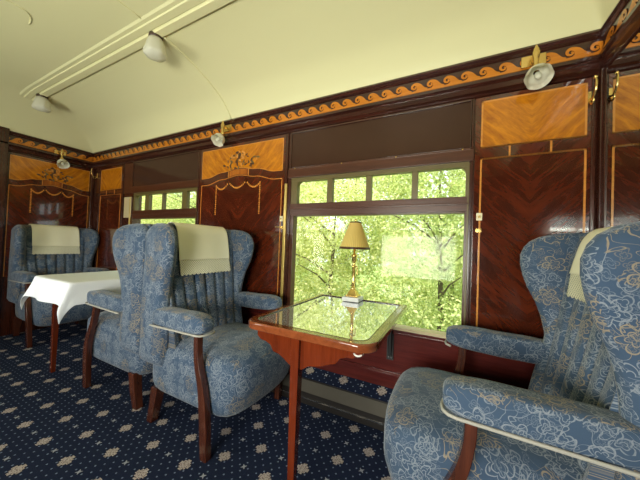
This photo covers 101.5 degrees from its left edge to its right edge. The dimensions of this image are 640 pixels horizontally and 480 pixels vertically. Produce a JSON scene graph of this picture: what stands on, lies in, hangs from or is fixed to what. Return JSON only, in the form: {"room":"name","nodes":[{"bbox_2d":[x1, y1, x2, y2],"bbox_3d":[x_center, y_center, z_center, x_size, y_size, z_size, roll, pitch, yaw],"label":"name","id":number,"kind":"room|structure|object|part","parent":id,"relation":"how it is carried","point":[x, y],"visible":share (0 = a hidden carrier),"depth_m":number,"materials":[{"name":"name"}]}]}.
{"room":"train carriage","nodes":[
{"label":"train carriage","id":0,"kind":"room"},
{"bbox_2d":[1,151,89,276],"bbox_3d":[-3.538,-0.112,2.099,0.090,2.130,2.697,2,-1,27],"label":"wall","id":1,"kind":"structure","parent":0,"point":[8,151],"depth_m":2.66,"materials":[{"name":"brown wood"}]},
{"bbox_2d":[0,126,9,283],"bbox_3d":[-3.416,-0.095,2.232,0.050,2.110,0.925,2,-1,27],"label":"trim","id":2,"kind":"structure","parent":1,"relation":"attached to","point":[4,132],"depth_m":2.62,"materials":[{"name":"brown wood"}]},
{"bbox_2d":[0,277,71,335],"bbox_3d":[-3.079,0.687,2.953,0.006,0.600,0.707,2,-1,27],"label":"trim","id":3,"kind":"structure","parent":1,"relation":"attached to","point":[7,308],"depth_m":2.68,"materials":[{"name":"brown wood"}]},
{"bbox_2d":[3,152,89,276],"bbox_3d":[-3.047,-0.252,2.959,0.009,1.278,0.661,2,-1,27],"label":"wall panel","id":4,"kind":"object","parent":1,"relation":"attached to","point":[41,192],"depth_m":2.90,"materials":[{"name":"brown wood"}]},
{"bbox_3d":[-3.026,-0.741,2.967,0.001,0.247,0.655,2,-1,27],"label":"satinwood panel","id":5,"kind":"part","parent":4,"relation":"part of","materials":[{"name":"orange wood"}]},
{"bbox_2d":[37,168,67,182],"bbox_3d":[-3.025,-0.745,2.966,0.001,0.151,0.268,2,-1,27],"label":"flower","id":6,"kind":"object","parent":4,"relation":"on","point":[50,175],"depth_m":2.96,"materials":[{"name":"orange wood"}]},
{"bbox_2d":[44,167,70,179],"bbox_3d":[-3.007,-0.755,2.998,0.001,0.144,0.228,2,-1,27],"label":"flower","id":7,"kind":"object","parent":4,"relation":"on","point":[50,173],"depth_m":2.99,"materials":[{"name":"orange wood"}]},
{"bbox_2d":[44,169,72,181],"bbox_3d":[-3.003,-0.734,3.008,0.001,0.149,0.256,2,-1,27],"label":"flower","id":8,"kind":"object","parent":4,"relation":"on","point":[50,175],"depth_m":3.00,"materials":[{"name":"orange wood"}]},
{"bbox_2d":[0,131,92,168],"bbox_3d":[-3.020,-1.000,2.946,0.030,0.215,0.777,2,-1,27],"label":"trim","id":9,"kind":"structure","parent":1,"relation":"attached to","point":[19,143],"depth_m":2.90,"materials":[{"name":"brown wood"}]},
{"bbox_2d":[54,149,69,168],"bbox_3d":[-2.927,-0.925,2.972,0.148,0.232,0.113,2,-1,27],"label":"wall lamp","id":10,"kind":"object","parent":1,"relation":"attached to","point":[65,164],"visible":1,"depth_m":2.97,"materials":[{"name":"white glass"}]},
{"bbox_3d":[-2.955,-0.976,2.987,0.070,0.133,0.048,2,-1,27],"label":"arm","id":11,"kind":"part","parent":10,"relation":"part of","materials":[{"name":"gold metal"}]},
{"bbox_3d":[-2.919,-0.871,2.965,0.104,0.072,0.113,-43,-19,19],"label":"lamp shade","id":12,"kind":"part","parent":10,"relation":"part of","materials":[{"name":"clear glass"}]},
{"bbox_2d":[0,322,390,479],"bbox_3d":[-1.454,1.044,1.012,4.868,0.060,2.697,2,-1,27],"label":"floor","id":13,"kind":"structure","parent":0,"point":[52,427],"depth_m":1.42,"materials":[{"name":"blue carpet"}]},
{"bbox_2d":[50,303,58,372],"bbox_3d":[-1.793,0.664,2.265,0.568,0.718,0.778,2,-1,27],"label":"dining table","id":14,"kind":"object","parent":13,"relation":"on","point":[54,324],"visible":0.09,"depth_m":1.99,"materials":[{"name":"brown wood"}]},
{"bbox_2d":[20,270,120,323],"bbox_3d":[-1.807,0.426,2.224,0.655,0.262,0.843,2,-1,27],"label":"tablecloth","id":15,"kind":"object","parent":14,"relation":"on","point":[66,291],"visible":0.53,"depth_m":1.88,"materials":[{"name":"white fabric"}]},
{"bbox_2d":[7,225,109,347],"bbox_3d":[-2.715,0.427,2.776,0.764,1.140,0.688,2,-1,27],"label":"armchair","id":16,"kind":"object","parent":13,"relation":"on","point":[23,266],"visible":0.52,"depth_m":2.62,"materials":[{"name":"blue fabric"}]},
{"bbox_3d":[-3.095,0.876,2.670,0.092,0.210,0.054,2,-1,27],"label":"leg","id":17,"kind":"part","parent":16,"relation":"part of","materials":[{"name":"brown wood"}]},
{"bbox_3d":[-2.865,0.355,2.530,0.430,0.104,0.099,2,-1,27],"label":"armrest","id":18,"kind":"part","parent":16,"relation":"part of","materials":[{"name":"blue fabric"}]},
{"bbox_3d":[-2.713,0.696,2.431,0.118,0.590,0.046,2,-1,27],"label":"leg","id":19,"kind":"part","parent":16,"relation":"part of","materials":[{"name":"brown wood"}]},
{"bbox_2d":[29,224,79,254],"bbox_3d":[-2.958,-0.004,2.913,0.194,0.319,0.392,2,-1,27],"label":"cloth","id":20,"kind":"object","parent":16,"relation":"on","point":[46,239],"visible":0.98,"depth_m":2.87,"materials":[{"name":"beige fabric"}]},
{"bbox_3d":[-2.921,0.241,2.886,0.288,0.780,0.524,2,-1,27],"label":"backrest","id":21,"kind":"part","parent":16,"relation":"part of","materials":[{"name":"fabric"}]},
{"bbox_3d":[-2.710,0.661,2.765,0.733,0.329,0.562,2,-1,27],"label":"seat","id":22,"kind":"part","parent":16,"relation":"part of","materials":[{"name":"fabric"}]},
{"bbox_3d":[-2.606,0.374,3.048,0.430,0.104,0.099,2,-1,27],"label":"armrest","id":23,"kind":"part","parent":16,"relation":"part of","materials":[{"name":"blue fabric"}]},
{"bbox_2d":[82,224,153,409],"bbox_3d":[-1.282,0.468,1.995,0.802,1.140,0.688,2,-1,27],"label":"armchair","id":24,"kind":"object","parent":13,"relation":"on","point":[112,336],"visible":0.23,"depth_m":1.62,"materials":[{"name":"blue fabric"}]},
{"bbox_3d":[-1.579,0.728,1.801,0.124,0.590,0.046,2,-1,27],"label":"leg","id":25,"kind":"part","parent":24,"relation":"part of","materials":[{"name":"brown wood"}]},
{"bbox_3d":[-1.400,0.438,1.728,0.437,0.020,0.102,2,-1,27],"label":"braid trim","id":26,"kind":"part","parent":24,"relation":"part of","materials":[{"name":"fabric"}]},
{"bbox_3d":[-1.385,0.397,1.725,0.452,0.104,0.099,2,-1,27],"label":"armrest","id":27,"kind":"part","parent":24,"relation":"part of","materials":[{"name":"blue fabric"}]},
{"bbox_3d":[-1.306,0.700,1.998,0.770,0.329,0.562,2,-1,27],"label":"seat","id":28,"kind":"part","parent":24,"relation":"part of","materials":[{"name":"blue fabric"}]},
{"bbox_3d":[-1.149,0.932,1.631,0.096,0.210,0.054,2,-1,27],"label":"leg","id":29,"kind":"part","parent":24,"relation":"part of","materials":[{"name":"brown wood"}]},
{"bbox_2d":[139,223,289,462],"bbox_3d":[-0.572,0.488,1.611,0.741,1.140,0.688,2,-1,27],"label":"armchair","id":30,"kind":"object","parent":13,"relation":"on","point":[196,340],"visible":0.82,"depth_m":1.42,"materials":[{"name":"blue fabric"}]},
{"bbox_3d":[-0.944,0.937,1.501,0.089,0.210,0.054,2,-1,27],"label":"leg","id":31,"kind":"part","parent":30,"relation":"part of","materials":[{"name":"brown wood"}]},
{"bbox_3d":[-0.713,0.458,1.355,0.404,0.020,0.102,2,-1,27],"label":"braid trim","id":32,"kind":"part","parent":30,"relation":"part of","materials":[{"name":"fabric"}]},
{"bbox_3d":[-0.722,0.416,1.364,0.417,0.104,0.099,2,-1,27],"label":"armrest","id":33,"kind":"part","parent":30,"relation":"part of","materials":[{"name":"blue fabric"}]},
{"bbox_2d":[167,222,230,275],"bbox_3d":[-0.804,0.057,1.744,0.194,0.319,0.392,2,-1,27],"label":"cloth","id":34,"kind":"object","parent":30,"relation":"on","point":[203,249],"visible":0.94,"depth_m":1.69,"materials":[{"name":"beige fabric"}]},
{"bbox_3d":[-0.574,0.757,1.269,0.114,0.590,0.046,2,-1,27],"label":"leg","id":35,"kind":"part","parent":30,"relation":"part of","materials":[{"name":"brown wood"}]},
{"bbox_3d":[-0.771,0.302,1.718,0.279,0.780,0.524,2,-1,27],"label":"backrest","id":36,"kind":"part","parent":30,"relation":"part of","materials":[{"name":"blue fabric"}]},
{"bbox_3d":[-0.567,0.721,1.600,0.711,0.329,0.562,2,-1,27],"label":"seat","id":37,"kind":"part","parent":30,"relation":"part of","materials":[{"name":"blue fabric"}]},
{"bbox_3d":[-0.462,0.435,1.883,0.417,0.104,0.099,2,-1,27],"label":"armrest","id":38,"kind":"part","parent":30,"relation":"part of","materials":[{"name":"blue fabric"}]},
{"bbox_3d":[-0.307,0.776,1.801,0.114,0.590,0.046,2,-1,27],"label":"leg","id":39,"kind":"part","parent":30,"relation":"part of","materials":[{"name":"brown wood"}]},
{"bbox_2d":[248,294,406,479],"bbox_3d":[0.081,0.718,1.325,0.568,0.719,0.778,2,-1,27],"label":"dining table","id":40,"kind":"object","parent":13,"relation":"on","point":[320,330],"visible":0.99,"depth_m":1.05,"materials":[{"name":"brown wood"}]},
{"bbox_3d":[-0.102,0.721,1.037,0.038,0.690,0.038,2,-1,27],"label":"leg","id":41,"kind":"part","parent":40,"relation":"part of","materials":[{"name":"brown wood"}]},
{"bbox_3d":[0.088,0.374,1.319,0.568,0.030,0.750,2,-1,27],"label":"tabletop frame","id":42,"kind":"part","parent":40,"relation":"part of","materials":[{"name":"brown wood"}]},
{"bbox_3d":[0.090,0.371,1.323,0.500,0.014,0.692,2,-1,27],"label":"glass","id":43,"kind":"part","parent":40,"relation":"part of","materials":[{"name":"clear glass"}]},
{"bbox_2d":[339,219,369,302],"bbox_3d":[0.210,0.120,1.608,0.190,0.502,0.190,2,-1,27],"label":"table lamp","id":44,"kind":"object","parent":40,"relation":"on","point":[354,238],"visible":1,"depth_m":1.57,"materials":[{"name":"gold metal"}]},
{"bbox_3d":[0.216,-0.027,1.611,0.186,0.160,0.186,2,-1,27],"label":"lamp shade","id":45,"kind":"part","parent":44,"relation":"part of","materials":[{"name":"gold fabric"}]},
{"bbox_3d":[0.213,0.050,1.609,0.190,0.014,0.190,2,-1,27],"label":"shade trim","id":46,"kind":"part","parent":44,"relation":"part of","materials":[{"name":"brown fabric"}]},
{"bbox_2d":[384,221,639,479],"bbox_3d":[0.666,0.523,0.940,0.799,1.140,0.688,2,-1,27],"label":"armchair","id":47,"kind":"object","parent":13,"relation":"on","point":[577,417],"visible":0.98,"depth_m":0.73,"materials":[{"name":"blue fabric"}]},
{"bbox_3d":[0.636,0.803,1.278,0.123,0.590,0.046,2,-1,27],"label":"leg","id":48,"kind":"part","parent":47,"relation":"part of","materials":[{"name":"brown wood"}]},
{"bbox_3d":[0.369,0.783,0.745,0.123,0.590,0.046,2,-1,27],"label":"leg","id":49,"kind":"part","parent":47,"relation":"part of","materials":[{"name":"brown wood"}]},
{"bbox_3d":[0.642,0.755,0.943,0.766,0.329,0.562,2,-1,27],"label":"seat","id":50,"kind":"part","parent":47,"relation":"part of","materials":[{"name":"blue fabric"}]},
{"bbox_3d":[0.822,0.471,1.188,0.449,0.104,0.099,2,-1,27],"label":"armrest","id":51,"kind":"part","parent":47,"relation":"part of","materials":[{"name":"blue fabric"}]},
{"bbox_3d":[0.547,0.493,0.672,0.435,0.020,0.102,2,-1,27],"label":"braid trim","id":52,"kind":"part","parent":47,"relation":"part of","materials":[{"name":"fabric"}]},
{"bbox_3d":[0.562,0.452,0.669,0.449,0.104,0.099,2,-1,27],"label":"armrest","id":53,"kind":"part","parent":47,"relation":"part of","materials":[{"name":"blue fabric"}]},
{"bbox_3d":[0.895,0.349,0.831,0.300,0.780,0.524,2,-1,27],"label":"backrest","id":54,"kind":"part","parent":47,"relation":"part of","materials":[{"name":"blue fabric"}]},
{"bbox_2d":[566,227,610,302],"bbox_3d":[0.962,0.082,0.808,0.184,0.269,0.392,2,-1,27],"label":"cloth","id":55,"kind":"object","parent":47,"relation":"attached to","point":[574,289],"visible":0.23,"depth_m":0.98,"materials":[{"name":"beige fabric"}]},
{"bbox_2d":[0,0,618,152],"bbox_3d":[-1.368,-1.214,1.053,4.668,0.300,2.697,2,-1,27],"label":"ceiling","id":56,"kind":"structure","parent":0,"point":[258,55],"depth_m":1.68,"materials":[{"name":"beige paint"}]},
{"bbox_2d":[6,0,231,118],"bbox_3d":[-1.407,-1.211,1.735,0.727,0.293,1.501,2,-1,27],"label":"trim","id":57,"kind":"structure","parent":56,"relation":"attached to","point":[30,21],"depth_m":1.80,"materials":[{"name":"beige paint"}]},
{"bbox_2d":[20,0,233,100],"bbox_3d":[-1.014,-1.315,1.631,3.958,0.047,0.164,2,-1,27],"label":"trim","id":58,"kind":"structure","parent":56,"relation":"attached to","point":[172,15],"depth_m":1.76,"materials":[{"name":"beige paint"}]},
{"bbox_2d":[31,93,50,112],"bbox_3d":[-2.634,-1.295,2.475,0.133,0.144,0.124,2,-1,27],"label":"ceiling lamp","id":59,"kind":"object","parent":58,"relation":"attached to","point":[41,103],"visible":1,"depth_m":2.44,"materials":[{"name":"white glass"}]},
{"bbox_2d":[143,31,166,62],"bbox_3d":[-1.067,-1.251,1.694,0.133,0.144,0.124,2,-1,27],"label":"ceiling lamp","id":60,"kind":"object","parent":58,"relation":"attached to","point":[154,48],"visible":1,"depth_m":1.66,"materials":[{"name":"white glass"}]},
{"bbox_2d":[87,29,601,389],"bbox_3d":[-0.795,-0.004,2.264,4.868,2.130,0.120,2,-1,27],"label":"wall","id":61,"kind":"structure","parent":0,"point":[96,181],"depth_m":1.41,"materials":[{"name":"brown wood"}]},
{"bbox_3d":[-2.468,-0.717,3.086,0.445,0.247,0.001,2,-1,27],"label":"satinwood panel","id":62,"kind":"part","parent":61,"relation":"part of","materials":[{"name":"orange wood"}]},
{"bbox_2d":[123,150,199,223],"bbox_3d":[-1.669,-0.175,2.697,1.250,1.340,0.078,2,-1,27],"label":"window","id":63,"kind":"structure","parent":61,"relation":"attached to","point":[180,167],"depth_m":2.65,"materials":[{"name":"brown wood"}]},
{"bbox_3d":[-1.599,0.123,2.664,1.040,0.699,0.055,2,-1,27],"label":"frame","id":64,"kind":"part","parent":63,"relation":"part of","materials":[{"name":"brown wood"}]},
{"bbox_3d":[-1.583,-0.405,2.666,1.040,0.194,0.043,2,-1,27],"label":"ventilator sash","id":65,"kind":"part","parent":63,"relation":"part of","materials":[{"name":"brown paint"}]},
{"bbox_3d":[-1.583,-0.705,2.648,1.040,0.252,0.005,2,-1,27],"label":"transom glass","id":66,"kind":"part","parent":63,"relation":"part of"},
{"bbox_3d":[-1.586,-0.708,2.644,1.062,0.270,0.014,2,-1,27],"label":"transom frame","id":67,"kind":"part","parent":63,"relation":"part of","materials":[{"name":"brown wood"}]},
{"bbox_2d":[211,121,231,146],"bbox_3d":[-0.832,-0.893,2.183,0.113,0.232,0.148,2,-1,27],"label":"wall lamp","id":68,"kind":"object","parent":61,"relation":"attached to","point":[218,139],"visible":1,"depth_m":2.19,"materials":[{"name":"white glass"}]},
{"bbox_3d":[-0.839,-0.839,2.171,0.113,0.072,0.104,2,-43,27],"label":"lamp shade","id":69,"kind":"part","parent":68,"relation":"part of","materials":[{"name":"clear glass"}]},
{"bbox_3d":[-0.815,-0.941,2.213,0.048,0.133,0.070,2,-1,27],"label":"arm","id":70,"kind":"part","parent":68,"relation":"part of","materials":[{"name":"gold metal"}]},
{"bbox_2d":[78,319,392,431],"bbox_3d":[-0.878,0.954,2.170,4.642,0.205,0.118,2,-1,27],"label":"baseboard","id":71,"kind":"structure","parent":61,"relation":"attached to","point":[363,402],"depth_m":1.62,"materials":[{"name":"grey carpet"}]},
{"bbox_2d":[223,151,253,168],"bbox_3d":[-0.684,-0.669,2.190,0.349,0.151,0.001,2,-1,27],"label":"flower","id":72,"kind":"object","parent":61,"relation":"on","point":[231,159],"depth_m":2.19,"materials":[{"name":"orange wood"}]},
{"bbox_3d":[-0.676,-0.665,2.187,0.883,0.247,0.001,2,-1,27],"label":"satinwood panel","id":73,"kind":"part","parent":61,"relation":"part of","materials":[{"name":"orange wood"}]},
{"bbox_2d":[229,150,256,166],"bbox_3d":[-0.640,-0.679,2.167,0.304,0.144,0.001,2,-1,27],"label":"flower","id":74,"kind":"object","parent":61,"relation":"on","point":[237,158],"depth_m":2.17,"materials":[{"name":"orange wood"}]},
{"bbox_2d":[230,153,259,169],"bbox_3d":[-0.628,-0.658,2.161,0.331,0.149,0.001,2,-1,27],"label":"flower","id":75,"kind":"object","parent":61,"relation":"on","point":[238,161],"depth_m":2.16,"materials":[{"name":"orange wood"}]},
{"bbox_2d":[280,99,473,338],"bbox_3d":[0.286,-0.118,1.716,1.230,1.340,0.078,2,-1,27],"label":"window","id":76,"kind":"structure","parent":61,"relation":"attached to","point":[439,128],"depth_m":1.64,"materials":[{"name":"brown wood"}]},
{"bbox_3d":[0.294,0.178,1.714,1.158,0.699,0.055,2,-1,27],"label":"frame","id":77,"kind":"part","parent":76,"relation":"part of","materials":[{"name":"brown wood"}]},
{"bbox_3d":[0.310,-0.350,1.716,1.158,0.194,0.043,2,-1,27],"label":"ventilator sash","id":78,"kind":"part","parent":76,"relation":"part of","materials":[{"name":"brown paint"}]},
{"bbox_3d":[0.310,-0.650,1.698,1.158,0.252,0.005,2,-1,27],"label":"transom glass","id":79,"kind":"part","parent":76,"relation":"part of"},
{"bbox_3d":[0.307,-0.653,1.694,1.180,0.270,0.014,2,-1,27],"label":"transom frame","id":80,"kind":"part","parent":76,"relation":"part of","materials":[{"name":"brown wood"}]},
{"bbox_3d":[0.277,0.536,1.701,1.158,0.032,0.070,2,-1,27],"label":"sill","id":81,"kind":"part","parent":76,"relation":"part of","materials":[{"name":"beige paint"}]},
{"bbox_2d":[476,213,481,220],"bbox_3d":[0.851,-0.124,1.396,0.028,0.040,0.013,2,-1,27],"label":"light switch","id":82,"kind":"object","parent":61,"relation":"attached to","point":[478,215],"visible":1,"depth_m":1.40,"materials":[{"name":"beige plastic"}]},
{"bbox_3d":[1.060,-0.615,1.316,0.416,0.247,0.001,2,-1,27],"label":"satinwood panel","id":83,"kind":"part","parent":61,"relation":"part of","materials":[{"name":"orange wood"}]},
{"bbox_2d":[521,45,553,89],"bbox_3d":[1.035,-0.833,1.245,0.113,0.232,0.148,2,-1,27],"label":"wall lamp","id":84,"kind":"object","parent":61,"relation":"attached to","point":[544,72],"visible":1,"depth_m":1.25,"materials":[{"name":"white glass"}]},
{"bbox_3d":[1.052,-0.881,1.276,0.048,0.133,0.070,2,-1,27],"label":"arm","id":85,"kind":"part","parent":84,"relation":"part of","materials":[{"name":"gold metal"}]},
{"bbox_3d":[1.027,-0.776,1.232,0.028,0.060,0.028,2,-43,27],"label":"bulb","id":86,"kind":"part","parent":84,"relation":"part of","materials":[{"name":"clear glass"}]},
{"bbox_3d":[1.028,-0.778,1.234,0.113,0.072,0.104,2,-43,27],"label":"lamp shade","id":87,"kind":"part","parent":84,"relation":"part of","materials":[{"name":"white glass"}]},
{"bbox_2d":[588,75,597,104],"bbox_3d":[1.248,-0.681,1.193,0.024,0.119,0.070,2,-1,27],"label":"coat hook","id":88,"kind":"object","parent":61,"relation":"attached to","point":[595,77],"visible":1,"depth_m":1.18,"materials":[{"name":"gold metal"}]},
{"bbox_3d":[0.713,0.012,-0.035,0.090,2.130,2.697,2,-1,27],"label":"wall","id":89,"kind":"structure","parent":0,"visible":0},
{"bbox_2d":[595,68,607,228],"bbox_3d":[1.251,0.169,1.168,0.020,1.900,0.055,2,-1,27],"label":"trim","id":90,"kind":"structure","parent":89,"relation":"attached to","point":[602,77],"depth_m":1.18,"materials":[{"name":"brown wood"}]},
{"bbox_2d":[598,0,639,70],"bbox_3d":[0.695,-0.912,0.009,0.030,0.215,2.697,2,-1,27],"label":"trim","id":91,"kind":"structure","parent":89,"relation":"attached to","point":[622,25],"depth_m":1.07,"materials":[{"name":"brown wood"}]},
{"bbox_2d":[604,32,639,227],"bbox_3d":[0.915,0.005,0.482,0.012,1.578,1.482,2,-1,27],"label":"wall panel","id":92,"kind":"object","parent":89,"relation":"attached to","point":[622,146],"depth_m":1.03,"materials":[{"name":"brown wood"}]},
{"label":"outside","id":93,"kind":"structure","parent":0,"visible":0},
{"bbox_2d":[294,261,461,330],"bbox_3d":[1.722,2.624,16.965,40.000,0.100,27.963,2,-1,27],"label":"ground","id":94,"kind":"structure","parent":93,"point":[375,273],"depth_m":14.58,"materials":[{"name":"green plant"}]},
{"bbox_2d":[141,192,195,223],"bbox_3d":[-4.455,0.303,7.096,2.424,3.820,3.009,2,-1,-15],"label":"leafy tree","id":95,"kind":"object","parent":94,"relation":"on","point":[157,201],"visible":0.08,"depth_m":6.48,"materials":[{"name":"green plant"}]},
{"bbox_2d":[146,193,195,223],"bbox_3d":[-2.722,0.041,6.617,3.242,4.456,2.669,2,-1,17],"label":"leafy tree","id":96,"kind":"object","parent":94,"relation":"on","point":[177,200],"visible":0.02,"depth_m":6.23,"materials":[{"name":"green plant"}]},
{"bbox_2d":[155,192,195,221],"bbox_3d":[-6.949,-1.122,12.721,5.266,6.684,4.242,3,-1,-18],"label":"leafy tree","id":97,"kind":"object","parent":94,"relation":"on","point":[191,194],"visible":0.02,"depth_m":12.65,"materials":[{"name":"green plant"}]},
{"bbox_2d":[192,181,329,301],"bbox_3d":[-1.231,0.399,5.635,3.009,3.820,2.424,2,-1,1],"label":"leafy tree","id":98,"kind":"object","parent":94,"relation":"on","point":[313,232],"visible":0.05,"depth_m":5.49,"materials":[{"name":"green plant"}]},
{"bbox_2d":[295,181,347,290],"bbox_3d":[-1.294,-0.941,10.812,4.242,6.684,5.266,3,-1,-36],"label":"leafy tree","id":99,"kind":"object","parent":94,"relation":"on","point":[325,182],"visible":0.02,"depth_m":9.88,"materials":[{"name":"green plant"}]},
{"bbox_2d":[294,175,427,325],"bbox_3d":[0.192,0.437,4.715,3.009,3.820,2.424,3,-1,-28],"label":"leafy tree","id":100,"kind":"object","parent":94,"relation":"on","point":[335,264],"visible":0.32,"depth_m":4.37,"materials":[{"name":"green plant"}]},
{"bbox_2d":[295,170,445,289],"bbox_3d":[1.196,-1.438,8.963,5.673,7.798,4.671,2,-1,-3],"label":"leafy tree","id":101,"kind":"object","parent":94,"relation":"on","point":[362,181],"visible":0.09,"depth_m":8.45,"materials":[{"name":"green plant"}]},
{"bbox_2d":[336,169,465,331],"bbox_3d":[1.961,0.176,4.218,3.242,4.456,2.669,3,-1,-24],"label":"leafy tree","id":102,"kind":"object","parent":94,"relation":"on","point":[440,321],"visible":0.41,"depth_m":3.91,"materials":[{"name":"green plant"}]},
{"bbox_2d":[358,170,465,327],"bbox_3d":[3.766,-0.811,7.327,5.266,6.684,4.242,2,-1,2],"label":"leafy tree","id":103,"kind":"object","parent":94,"relation":"on","point":[428,179],"visible":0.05,"depth_m":7.15,"materials":[{"name":"green plant"}]}
]}

